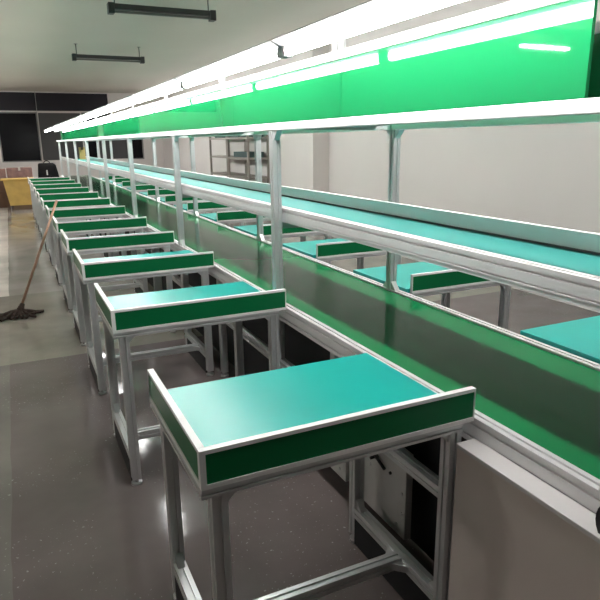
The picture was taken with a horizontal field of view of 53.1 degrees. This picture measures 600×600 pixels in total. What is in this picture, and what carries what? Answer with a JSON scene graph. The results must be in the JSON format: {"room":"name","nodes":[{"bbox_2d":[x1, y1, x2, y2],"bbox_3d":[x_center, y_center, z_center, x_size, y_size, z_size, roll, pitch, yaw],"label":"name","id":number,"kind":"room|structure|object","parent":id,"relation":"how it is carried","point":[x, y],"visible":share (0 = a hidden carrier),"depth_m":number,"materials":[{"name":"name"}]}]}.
{"room":"factory floor","nodes":[
{"label":"factory floor","id":0,"kind":"room"},
{"bbox_2d":[0,91,163,188],"bbox_3d":[-10.585,-4.277,16.662,13.550,3.180,0.150,-8,16,-24],"label":"wall","id":1,"kind":"structure","parent":0,"point":[111,97],"depth_m":18.48,"materials":[{"name":"paint"}]},
{"bbox_2d":[0,112,41,161],"bbox_3d":[-8.237,-4.780,17.640,1.080,1.410,0.065,-8,16,-24],"label":"window","id":2,"kind":"structure","parent":1,"relation":"in","point":[19,131],"depth_m":17.66,"materials":[{"name":"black glass"}]},
{"bbox_2d":[0,92,107,110],"bbox_3d":[-9.046,-5.638,17.014,6.950,0.510,0.030,-8,16,-24],"label":"window","id":3,"kind":"structure","parent":1,"relation":"in","point":[9,101],"depth_m":17.76,"materials":[{"name":"grey glass"}]},
{"bbox_2d":[38,113,82,159],"bbox_3d":[-7.170,-4.913,18.066,1.170,1.360,0.020,-8,16,-24],"label":"window","id":4,"kind":"structure","parent":1,"relation":"attached to","point":[50,149],"depth_m":17.98,"materials":[{"name":"grey glass"}]},
{"bbox_2d":[81,113,97,157],"bbox_3d":[-6.442,-5.020,18.454,0.410,1.410,0.065,-8,16,-24],"label":"window","id":5,"kind":"structure","parent":1,"relation":"in","point":[92,146],"depth_m":18.56,"materials":[{"name":"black glass"}]},
{"bbox_2d":[97,113,127,158],"bbox_3d":[-5.809,-5.095,18.683,0.880,1.360,0.020,-8,16,-24],"label":"window","id":6,"kind":"structure","parent":1,"relation":"attached to","point":[119,147],"depth_m":18.79,"materials":[{"name":"grey glass"}]},
{"bbox_2d":[132,139,143,158],"bbox_3d":[-5.203,-5.186,19.015,0.430,1.410,0.065,-8,16,-24],"label":"window","id":7,"kind":"structure","parent":1,"relation":"in","point":[137,145],"depth_m":19.15,"materials":[{"name":"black glass"}]},
{"bbox_2d":[0,0,368,92],"bbox_3d":[-4.380,-2.458,3.509,13.550,0.100,29.000,-8,16,-24],"label":"ceiling","id":8,"kind":"structure","parent":0,"point":[38,38],"depth_m":8.67,"materials":[{"name":"white paint"}]},
{"bbox_2d":[34,91,42,162],"bbox_3d":[-7.689,-4.615,17.787,0.046,2.980,0.016,-8,16,-24],"label":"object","id":9,"kind":"object","parent":8,"relation":"hanging from","point":[34,91],"visible":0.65,"depth_m":17.66,"materials":[{"name":"grey metal"}]},
{"bbox_2d":[71,44,144,63],"bbox_3d":[-3.020,-3.881,9.471,1.100,0.245,0.100,-8,16,-24],"label":"ceiling lamp","id":10,"kind":"object","parent":8,"relation":"hanging from","point":[75,57],"visible":1,"depth_m":9.45,"materials":[{"name":"grey metal"}]},
{"bbox_2d":[107,0,215,21],"bbox_3d":[-1.402,-3.016,6.132,1.100,0.245,0.100,-8,16,-24],"label":"ceiling lamp","id":11,"kind":"object","parent":8,"relation":"hanging from","point":[112,7],"visible":1,"depth_m":6.12,"materials":[{"name":"grey metal"}]},
{"bbox_2d":[0,192,599,599],"bbox_3d":[-4.341,0.519,4.300,13.550,0.100,29.000,-8,16,-24],"label":"floor","id":12,"kind":"structure","parent":0,"point":[74,525],"depth_m":2.70,"materials":[{"name":"grey concrete"}]},
{"bbox_2d":[0,191,10,207],"bbox_3d":[-7.432,-2.492,14.807,0.500,0.401,0.452,-8,16,-24],"label":"carton","id":13,"kind":"object","parent":12,"relation":"on","point":[4,201],"visible":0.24,"depth_m":14.67,"materials":[{"name":"brown cardboard"}]},
{"bbox_2d":[0,177,6,190],"bbox_3d":[-7.427,-2.832,14.721,0.480,0.301,0.452,-8,16,-24],"label":"carton","id":14,"kind":"object","parent":13,"relation":"on","point":[2,187],"visible":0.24,"depth_m":14.58,"materials":[{"name":"brown cardboard"}]},
{"bbox_2d":[0,168,5,177],"bbox_3d":[-7.435,-3.084,14.652,0.460,0.221,0.422,-8,16,-24],"label":"carton","id":15,"kind":"object","parent":14,"relation":"on","point":[2,171],"visible":0.8,"depth_m":14.54,"materials":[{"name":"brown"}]},
{"bbox_2d":[0,177,32,209],"bbox_3d":[-6.710,-2.542,14.347,0.720,0.715,0.560,-8,16,-24],"label":"desk","id":16,"kind":"object","parent":12,"relation":"on","point":[18,192],"visible":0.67,"depth_m":14.15,"materials":[{"name":"yellow wood"}]},
{"bbox_2d":[0,200,57,321],"bbox_3d":[-2.436,-0.347,5.353,0.705,1.016,0.306,-10,18,-32],"label":"mop","id":17,"kind":"object","parent":12,"relation":"on","point":[20,312],"visible":1,"depth_m":5.42,"materials":[{"name":"brown wood"}]},
{"bbox_2d":[17,303,24,316],"bbox_3d":[-2.526,0.097,5.402,0.109,0.136,0.088,-8,16,-24],"label":"socket","id":18,"kind":"object","parent":17,"relation":"attached to","point":[20,309],"depth_m":5.39,"materials":[{"name":"fabric"}]},
{"bbox_2d":[27,177,69,218],"bbox_3d":[-5.277,-2.183,12.708,0.792,0.828,0.565,-8,16,-24],"label":"workbench","id":19,"kind":"object","parent":12,"relation":"on","point":[49,178],"visible":0.29,"depth_m":12.37,"materials":[{"name":"metal"}]},
{"bbox_2d":[38,160,58,177],"bbox_3d":[-5.263,-2.707,12.550,0.416,0.415,0.244,-8,16,-24],"label":"backpack","id":20,"kind":"object","parent":19,"relation":"on","point":[45,170],"visible":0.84,"depth_m":12.46,"materials":[{"name":"black fabric"}]},
{"bbox_2d":[29,180,74,224],"bbox_3d":[-4.803,-1.932,11.737,0.792,0.828,0.565,-8,16,-24],"label":"workbench","id":21,"kind":"object","parent":12,"relation":"on","point":[30,181],"visible":0.27,"depth_m":11.41,"materials":[{"name":"metal"}]},
{"bbox_2d":[31,183,82,232],"bbox_3d":[-4.324,-1.677,10.757,0.792,0.828,0.565,-8,16,-24],"label":"workbench","id":22,"kind":"object","parent":12,"relation":"on","point":[64,185],"visible":0.46,"depth_m":10.44,"materials":[{"name":"metal"}]},
{"bbox_2d":[34,187,90,238],"bbox_3d":[-3.846,-1.423,9.776,0.792,0.828,0.565,-8,16,-24],"label":"workbench","id":23,"kind":"object","parent":12,"relation":"on","point":[71,189],"visible":0.49,"depth_m":9.45,"materials":[{"name":"metal"}]},
{"bbox_2d":[36,191,99,252],"bbox_3d":[-3.368,-1.169,8.796,0.792,0.828,0.565,-8,16,-24],"label":"workbench","id":24,"kind":"object","parent":12,"relation":"on","point":[78,195],"visible":0.55,"depth_m":8.47,"materials":[{"name":"metal"}]},
{"bbox_2d":[40,197,111,266],"bbox_3d":[-2.890,-0.915,7.816,0.792,0.828,0.565,-8,16,-24],"label":"workbench","id":25,"kind":"object","parent":12,"relation":"on","point":[93,202],"visible":0.64,"depth_m":7.51,"materials":[{"name":"metal"}]},
{"bbox_2d":[45,205,125,285],"bbox_3d":[-2.407,-0.658,6.827,0.792,0.828,0.565,-8,16,-24],"label":"workbench","id":26,"kind":"object","parent":12,"relation":"on","point":[112,212],"visible":0.57,"depth_m":6.51,"materials":[{"name":"metal"}]},
{"bbox_2d":[52,216,147,311],"bbox_3d":[-1.907,-0.393,5.803,0.792,0.828,0.565,-8,16,-24],"label":"workbench","id":27,"kind":"object","parent":12,"relation":"on","point":[133,224],"visible":0.88,"depth_m":5.52,"materials":[{"name":"metal"}]},
{"bbox_2d":[60,229,175,345],"bbox_3d":[-1.459,-0.155,4.883,0.792,0.828,0.565,-8,16,-24],"label":"workbench","id":28,"kind":"object","parent":12,"relation":"on","point":[148,240],"visible":0.7,"depth_m":4.58,"materials":[{"name":"metal"}]},
{"bbox_2d":[102,175,137,192],"bbox_3d":[-3.975,-2.355,13.288,0.727,0.828,0.565,-8,16,-24],"label":"workbench","id":29,"kind":"object","parent":12,"relation":"on","point":[109,176],"visible":0.03,"depth_m":12.89,"materials":[{"name":"metal"}]},
{"bbox_2d":[109,178,135,183],"bbox_3d":[-3.496,-2.100,12.308,0.727,0.828,0.565,-8,16,-24],"label":"workbench","id":30,"kind":"object","parent":12,"relation":"on","point":[117,180],"visible":0.08,"depth_m":11.89,"materials":[{"name":"metal"}]},
{"bbox_2d":[116,181,153,198],"bbox_3d":[-3.018,-1.846,11.327,0.727,0.828,0.565,-8,16,-24],"label":"workbench","id":31,"kind":"object","parent":12,"relation":"on","point":[126,184],"visible":0.09,"depth_m":10.89,"materials":[{"name":"metal"}]},
{"bbox_2d":[72,249,213,394],"bbox_3d":[-1.019,0.079,3.982,0.792,0.828,0.565,-8,16,-24],"label":"workbench","id":32,"kind":"object","parent":12,"relation":"on","point":[129,267],"visible":0.97,"depth_m":3.74,"materials":[{"name":"metal"}]},
{"bbox_2d":[127,184,175,205],"bbox_3d":[-2.540,-1.592,10.347,0.727,0.828,0.565,-8,16,-24],"label":"workbench","id":33,"kind":"object","parent":12,"relation":"on","point":[139,188],"visible":0.02,"depth_m":9.95,"materials":[{"name":"metal"}]},
{"bbox_2d":[139,189,184,203],"bbox_3d":[-2.062,-1.338,9.367,0.727,0.828,0.565,-8,16,-24],"label":"workbench","id":34,"kind":"object","parent":12,"relation":"on","point":[150,192],"visible":0.12,"depth_m":8.98,"materials":[{"name":"metal"}]},
{"bbox_2d":[154,195,215,213],"bbox_3d":[-1.583,-1.084,8.386,0.727,0.828,0.565,-8,16,-24],"label":"workbench","id":35,"kind":"object","parent":12,"relation":"on","point":[169,199],"visible":0.04,"depth_m":8.01,"materials":[{"name":"metal"}]},
{"bbox_2d":[94,281,285,485],"bbox_3d":[-0.539,0.334,2.999,0.792,0.828,0.565,-8,16,-24],"label":"workbench","id":36,"kind":"object","parent":12,"relation":"on","point":[124,317],"visible":0.7,"depth_m":2.74,"materials":[{"name":"metal"}]},
{"bbox_2d":[174,201,243,226],"bbox_3d":[-1.105,-0.830,7.406,0.727,0.828,0.565,-8,16,-24],"label":"workbench","id":37,"kind":"object","parent":12,"relation":"on","point":[203,206],"visible":0.16,"depth_m":7.04,"materials":[{"name":"metal"}]},
{"bbox_2d":[209,136,245,179],"bbox_3d":[-1.566,-2.755,13.134,0.440,1.620,1.200,-8,16,-24],"label":"storage rack","id":38,"kind":"object","parent":12,"relation":"on","point":[210,138],"visible":0.25,"depth_m":12.99,"materials":[{"name":"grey metal"}]},
{"bbox_2d":[209,138,229,139],"bbox_3d":[-1.575,-3.478,12.942,0.436,0.035,1.196,-8,16,-24],"label":"shelf","id":39,"kind":"object","parent":38,"relation":"attached to","point":[209,138],"depth_m":12.84,"materials":[{"name":"grey metal"}]},
{"bbox_2d":[210,155,233,157],"bbox_3d":[-1.570,-3.111,13.040,0.436,0.035,1.196,-8,16,-24],"label":"shelf","id":40,"kind":"object","parent":38,"relation":"attached to","point":[219,156],"depth_m":13.04,"materials":[{"name":"grey metal"}]},
{"bbox_2d":[211,172,244,175],"bbox_3d":[-1.566,-2.763,13.132,0.436,0.035,1.196,-8,16,-24],"label":"shelf","id":41,"kind":"object","parent":38,"relation":"attached to","point":[218,173],"depth_m":13.00,"materials":[{"name":"grey metal"}]},
{"bbox_2d":[199,210,270,223],"bbox_3d":[-0.626,-0.575,6.426,0.727,0.828,0.565,-8,16,-24],"label":"workbench","id":42,"kind":"object","parent":12,"relation":"on","point":[238,216],"visible":0.12,"depth_m":6.04,"materials":[{"name":"metal"}]},
{"bbox_2d":[226,135,269,210],"bbox_3d":[-1.040,-2.476,12.058,0.440,1.620,1.200,-8,16,-24],"label":"storage rack","id":43,"kind":"object","parent":12,"relation":"on","point":[247,176],"visible":0.47,"depth_m":11.58,"materials":[{"name":"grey metal"}]},
{"bbox_2d":[227,137,266,138],"bbox_3d":[-1.050,-3.199,11.866,0.436,0.035,1.196,-8,16,-24],"label":"shelf","id":44,"kind":"object","parent":43,"relation":"attached to","point":[227,137],"depth_m":11.42,"materials":[{"name":"grey metal"}]},
{"bbox_2d":[228,157,266,159],"bbox_3d":[-1.045,-2.831,11.963,0.436,0.035,1.196,-8,16,-24],"label":"shelf","id":45,"kind":"object","parent":43,"relation":"attached to","point":[245,158],"depth_m":11.53,"materials":[{"name":"grey metal"}]},
{"bbox_2d":[229,174,267,178],"bbox_3d":[-1.040,-2.483,12.056,0.436,0.035,1.196,-8,16,-24],"label":"shelf","id":46,"kind":"object","parent":43,"relation":"attached to","point":[246,176],"depth_m":11.88,"materials":[{"name":"grey metal"}]},
{"bbox_2d":[234,151,263,156],"bbox_3d":[-1.020,-2.885,11.893,0.340,0.101,0.802,-8,16,-24],"label":"carton","id":47,"kind":"object","parent":43,"relation":"on","point":[236,154],"visible":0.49,"depth_m":11.65,"materials":[{"name":"grey"}]},
{"bbox_2d":[234,224,330,263],"bbox_3d":[-0.148,-0.321,5.446,0.727,0.828,0.565,-8,16,-24],"label":"workbench","id":48,"kind":"object","parent":12,"relation":"on","point":[301,232],"visible":0.15,"depth_m":5.14,"materials":[{"name":"metal"}]},
{"bbox_2d":[147,353,475,599],"bbox_3d":[0.016,0.629,1.860,0.792,0.828,0.565,-8,16,-24],"label":"workbench","id":49,"kind":"object","parent":12,"relation":"on","point":[229,436],"visible":1,"depth_m":1.72,"materials":[{"name":"metal"}]},
{"bbox_2d":[61,175,599,560],"bbox_3d":[-2.195,-0.962,8.048,0.776,0.783,15.904,-8,16,-24],"label":"conveyor","id":50,"kind":"object","parent":12,"relation":"on","point":[537,404],"visible":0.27,"depth_m":2.33,"materials":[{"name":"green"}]},
{"bbox_2d":[54,0,599,490],"bbox_3d":[-2.611,-2.043,8.650,0.667,1.096,17.800,-8,16,-24],"label":"frame","id":51,"kind":"object","parent":50,"relation":"on","point":[586,110],"visible":0.84,"depth_m":2.76,"materials":[{"name":"metal"}]},
{"bbox_2d":[60,130,65,139],"bbox_3d":[-5.530,-3.848,14.018,0.010,0.224,1.286,-8,16,-24],"label":"panel board","id":52,"kind":"object","parent":51,"relation":"attached to","point":[62,132],"visible":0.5,"depth_m":13.98,"materials":[{"name":"green plastic"}]},
{"bbox_2d":[65,128,70,139],"bbox_3d":[-4.984,-3.557,12.898,0.010,0.224,1.266,-8,16,-24],"label":"panel board","id":53,"kind":"object","parent":51,"relation":"attached to","point":[67,131],"visible":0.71,"depth_m":12.85,"materials":[{"name":"green plastic"}]},
{"bbox_2d":[60,120,84,126],"bbox_3d":[-3.989,-3.087,10.498,0.294,0.076,1.425,-8,16,-24],"label":"lamp","id":54,"kind":"object","parent":51,"relation":"attached to","point":[65,123],"visible":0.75,"depth_m":10.45,"materials":[{"name":"metal"}]},
{"bbox_2d":[70,127,76,138],"bbox_3d":[-4.441,-3.269,11.787,0.010,0.224,1.266,-8,16,-24],"label":"panel board","id":55,"kind":"object","parent":51,"relation":"attached to","point":[73,131],"visible":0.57,"depth_m":11.72,"materials":[{"name":"green plastic"}]},
{"bbox_2d":[76,125,84,138],"bbox_3d":[-3.899,-2.981,10.675,0.010,0.224,1.266,-8,16,-24],"label":"panel board","id":56,"kind":"object","parent":51,"relation":"attached to","point":[80,129],"visible":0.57,"depth_m":10.62,"materials":[{"name":"green plastic"}]},
{"bbox_2d":[67,117,95,123],"bbox_3d":[-3.372,-2.759,9.233,0.294,0.076,1.425,-8,16,-24],"label":"lamp","id":57,"kind":"object","parent":51,"relation":"attached to","point":[73,120],"visible":0.74,"depth_m":9.16,"materials":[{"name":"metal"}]},
{"bbox_2d":[75,112,96,121],"bbox_3d":[-2.754,-2.431,7.968,0.294,0.076,1.425,-8,16,-24],"label":"lamp","id":58,"kind":"object","parent":51,"relation":"attached to","point":[87,115],"visible":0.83,"depth_m":7.89,"materials":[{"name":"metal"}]},
{"bbox_2d":[84,123,94,137],"bbox_3d":[-3.356,-2.693,9.563,0.010,0.224,1.266,-8,16,-24],"label":"panel board","id":59,"kind":"object","parent":51,"relation":"attached to","point":[88,128],"visible":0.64,"depth_m":9.51,"materials":[{"name":"green plastic"}]},
{"bbox_2d":[93,119,106,136],"bbox_3d":[-2.814,-2.405,8.452,0.010,0.224,1.266,-8,16,-24],"label":"panel board","id":60,"kind":"object","parent":51,"relation":"attached to","point":[99,126],"visible":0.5,"depth_m":8.38,"materials":[{"name":"green plastic"}]},
{"bbox_2d":[88,105,132,117],"bbox_3d":[-2.137,-2.103,6.704,0.294,0.076,1.425,-8,16,-24],"label":"lamp","id":61,"kind":"object","parent":51,"relation":"attached to","point":[102,110],"visible":0.79,"depth_m":6.58,"materials":[{"name":"metal"}]},
{"bbox_2d":[105,115,122,135],"bbox_3d":[-2.272,-2.116,7.340,0.010,0.224,1.266,-8,16,-24],"label":"panel board","id":62,"kind":"object","parent":51,"relation":"attached to","point":[114,127],"visible":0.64,"depth_m":7.27,"materials":[{"name":"green plastic"}]},
{"bbox_2d":[122,110,145,134],"bbox_3d":[-1.729,-1.828,6.229,0.010,0.224,1.266,-8,16,-24],"label":"panel board","id":63,"kind":"object","parent":51,"relation":"attached to","point":[134,122],"visible":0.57,"depth_m":6.15,"materials":[{"name":"green plastic"}]},
{"bbox_2d":[105,93,165,111],"bbox_3d":[-1.520,-1.775,5.439,0.294,0.076,1.425,-8,16,-24],"label":"lamp","id":64,"kind":"object","parent":51,"relation":"attached to","point":[127,101],"visible":0.77,"depth_m":5.26,"materials":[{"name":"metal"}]},
{"bbox_2d":[144,101,179,132],"bbox_3d":[-1.187,-1.540,5.117,0.010,0.224,1.266,-8,16,-24],"label":"panel board","id":65,"kind":"object","parent":51,"relation":"attached to","point":[165,117],"visible":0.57,"depth_m":5.02,"materials":[{"name":"green plastic"}]},
{"bbox_2d":[131,75,221,102],"bbox_3d":[-0.903,-1.448,4.174,0.294,0.076,1.425,-8,16,-24],"label":"lamp","id":66,"kind":"object","parent":51,"relation":"attached to","point":[172,85],"visible":0.72,"depth_m":3.98,"materials":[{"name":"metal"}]},
{"bbox_2d":[178,87,234,130],"bbox_3d":[-0.644,-1.252,4.005,0.010,0.224,1.266,-8,16,-24],"label":"panel board","id":67,"kind":"object","parent":51,"relation":"attached to","point":[215,109],"visible":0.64,"depth_m":3.88,"materials":[{"name":"green plastic"}]},
{"bbox_2d":[175,36,338,88],"bbox_3d":[-0.286,-1.119,2.909,0.294,0.076,1.425,-8,16,-24],"label":"lamp","id":68,"kind":"object","parent":51,"relation":"attached to","point":[268,51],"visible":0.81,"depth_m":2.64,"materials":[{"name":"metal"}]},
{"bbox_2d":[234,59,340,125],"bbox_3d":[-0.104,-0.965,2.898,0.010,0.224,1.256,-8,16,-24],"label":"panel board","id":69,"kind":"object","parent":51,"relation":"attached to","point":[314,92],"visible":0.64,"depth_m":2.74,"materials":[{"name":"green plastic"}]},
{"bbox_2d":[62,157,599,310],"bbox_3d":[-2.204,-1.689,7.855,0.584,0.099,15.900,-8,16,-24],"label":"shelf","id":70,"kind":"object","parent":51,"relation":"attached to","point":[563,264],"visible":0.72,"depth_m":2.29,"materials":[{"name":"metal"}]},
{"bbox_2d":[78,147,85,158],"bbox_3d":[-5.213,-3.511,14.369,0.130,0.281,0.132,-8,16,-24],"label":"carton","id":71,"kind":"object","parent":70,"relation":"on","point":[82,155],"visible":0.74,"depth_m":14.31,"materials":[{"name":"yellow cardboard"}]},
{"bbox_2d":[271,0,465,56],"bbox_3d":[0.331,-0.792,1.644,0.294,0.076,1.425,-8,16,-24],"label":"lamp","id":72,"kind":"object","parent":51,"relation":"attached to","point":[369,15],"visible":0.99,"depth_m":1.75,"materials":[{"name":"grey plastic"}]},
{"bbox_2d":[341,0,597,117],"bbox_3d":[0.409,-0.692,1.845,0.010,0.224,1.141,-8,16,-24],"label":"panel board","id":73,"kind":"object","parent":51,"relation":"attached to","point":[544,54],"visible":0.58,"depth_m":1.64,"materials":[{"name":"green plastic"}]},
{"bbox_2d":[588,33,599,97],"bbox_3d":[0.883,-0.712,1.900,0.010,0.224,1.440,-8,16,-24],"label":"panel board","id":74,"kind":"object","parent":51,"relation":"attached to","point":[594,83],"visible":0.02,"depth_m":1.84,"materials":[{"name":"green plastic"}]},
{"bbox_2d":[330,352,348,481],"bbox_3d":[0.126,0.470,2.617,0.060,0.565,0.300,-8,16,-24],"label":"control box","id":75,"kind":"object","parent":50,"relation":"attached to","point":[342,470],"visible":0.09,"depth_m":2.56,"materials":[{"name":"metal"}]},
{"bbox_2d":[364,447,413,539],"bbox_3d":[0.310,0.567,2.241,0.060,0.565,0.300,-8,16,-24],"label":"control box","id":76,"kind":"object","parent":50,"relation":"attached to","point":[387,487],"visible":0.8,"depth_m":2.23,"materials":[{"name":"grey metal"}]},
{"bbox_2d":[370,454,385,469],"bbox_3d":[0.293,0.606,2.253,0.030,0.036,0.084,-8,16,-24],"label":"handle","id":77,"kind":"object","parent":76,"relation":"attached to","point":[379,459],"depth_m":2.25,"materials":[{"name":"black plastic"}]},
{"bbox_2d":[448,438,599,599],"bbox_3d":[0.669,0.827,1.361,0.066,0.674,0.940,-8,16,-24],"label":"cabinet","id":78,"kind":"object","parent":50,"relation":"attached to","point":[515,536],"visible":1,"depth_m":1.51,"materials":[{"name":"beige metal"}]},
{"bbox_2d":[283,238,400,268],"bbox_3d":[0.309,-0.078,4.509,0.727,0.828,0.565,-8,16,-24],"label":"workbench","id":79,"kind":"object","parent":12,"relation":"on","point":[339,248],"visible":0.12,"depth_m":4.17,"materials":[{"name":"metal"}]},
{"bbox_2d":[353,262,510,329],"bbox_3d":[0.770,0.167,3.564,0.727,0.828,0.565,-8,16,-24],"label":"workbench","id":80,"kind":"object","parent":12,"relation":"on","point":[420,279],"visible":0.15,"depth_m":3.28,"materials":[{"name":"metal"}]},
{"bbox_2d":[520,316,599,363],"bbox_3d":[1.338,0.469,2.400,0.727,0.828,0.565,-8,16,-24],"label":"workbench","id":81,"kind":"object","parent":12,"relation":"on","point":[581,337],"visible":0.26,"depth_m":2.34,"materials":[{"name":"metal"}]},
{"bbox_3d":[-7.046,-2.735,15.275,0.620,0.621,0.452,-8,16,-24],"label":"carton","id":82,"kind":"object","parent":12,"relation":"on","visible":0},
{"bbox_2d":[6,167,32,177],"bbox_3d":[-7.070,-3.183,15.147,0.580,0.311,0.422,-8,16,-24],"label":"carton","id":83,"kind":"object","parent":82,"relation":"on","point":[12,172],"visible":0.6,"depth_m":14.96,"materials":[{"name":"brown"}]},
{"bbox_2d":[160,0,599,236],"bbox_3d":[1.674,-1.798,6.720,0.430,3.180,29.150,-8,16,-24],"label":"wall","id":84,"kind":"structure","parent":0,"point":[543,174],"depth_m":6.84,"materials":[{"name":"white paint"}]},
{"bbox_2d":[331,236,599,312],"bbox_3d":[1.778,-0.391,7.050,0.012,0.090,29.000,-8,16,-24],"label":"baseboard","id":85,"kind":"structure","parent":84,"relation":"attached to","point":[331,236],"depth_m":5.80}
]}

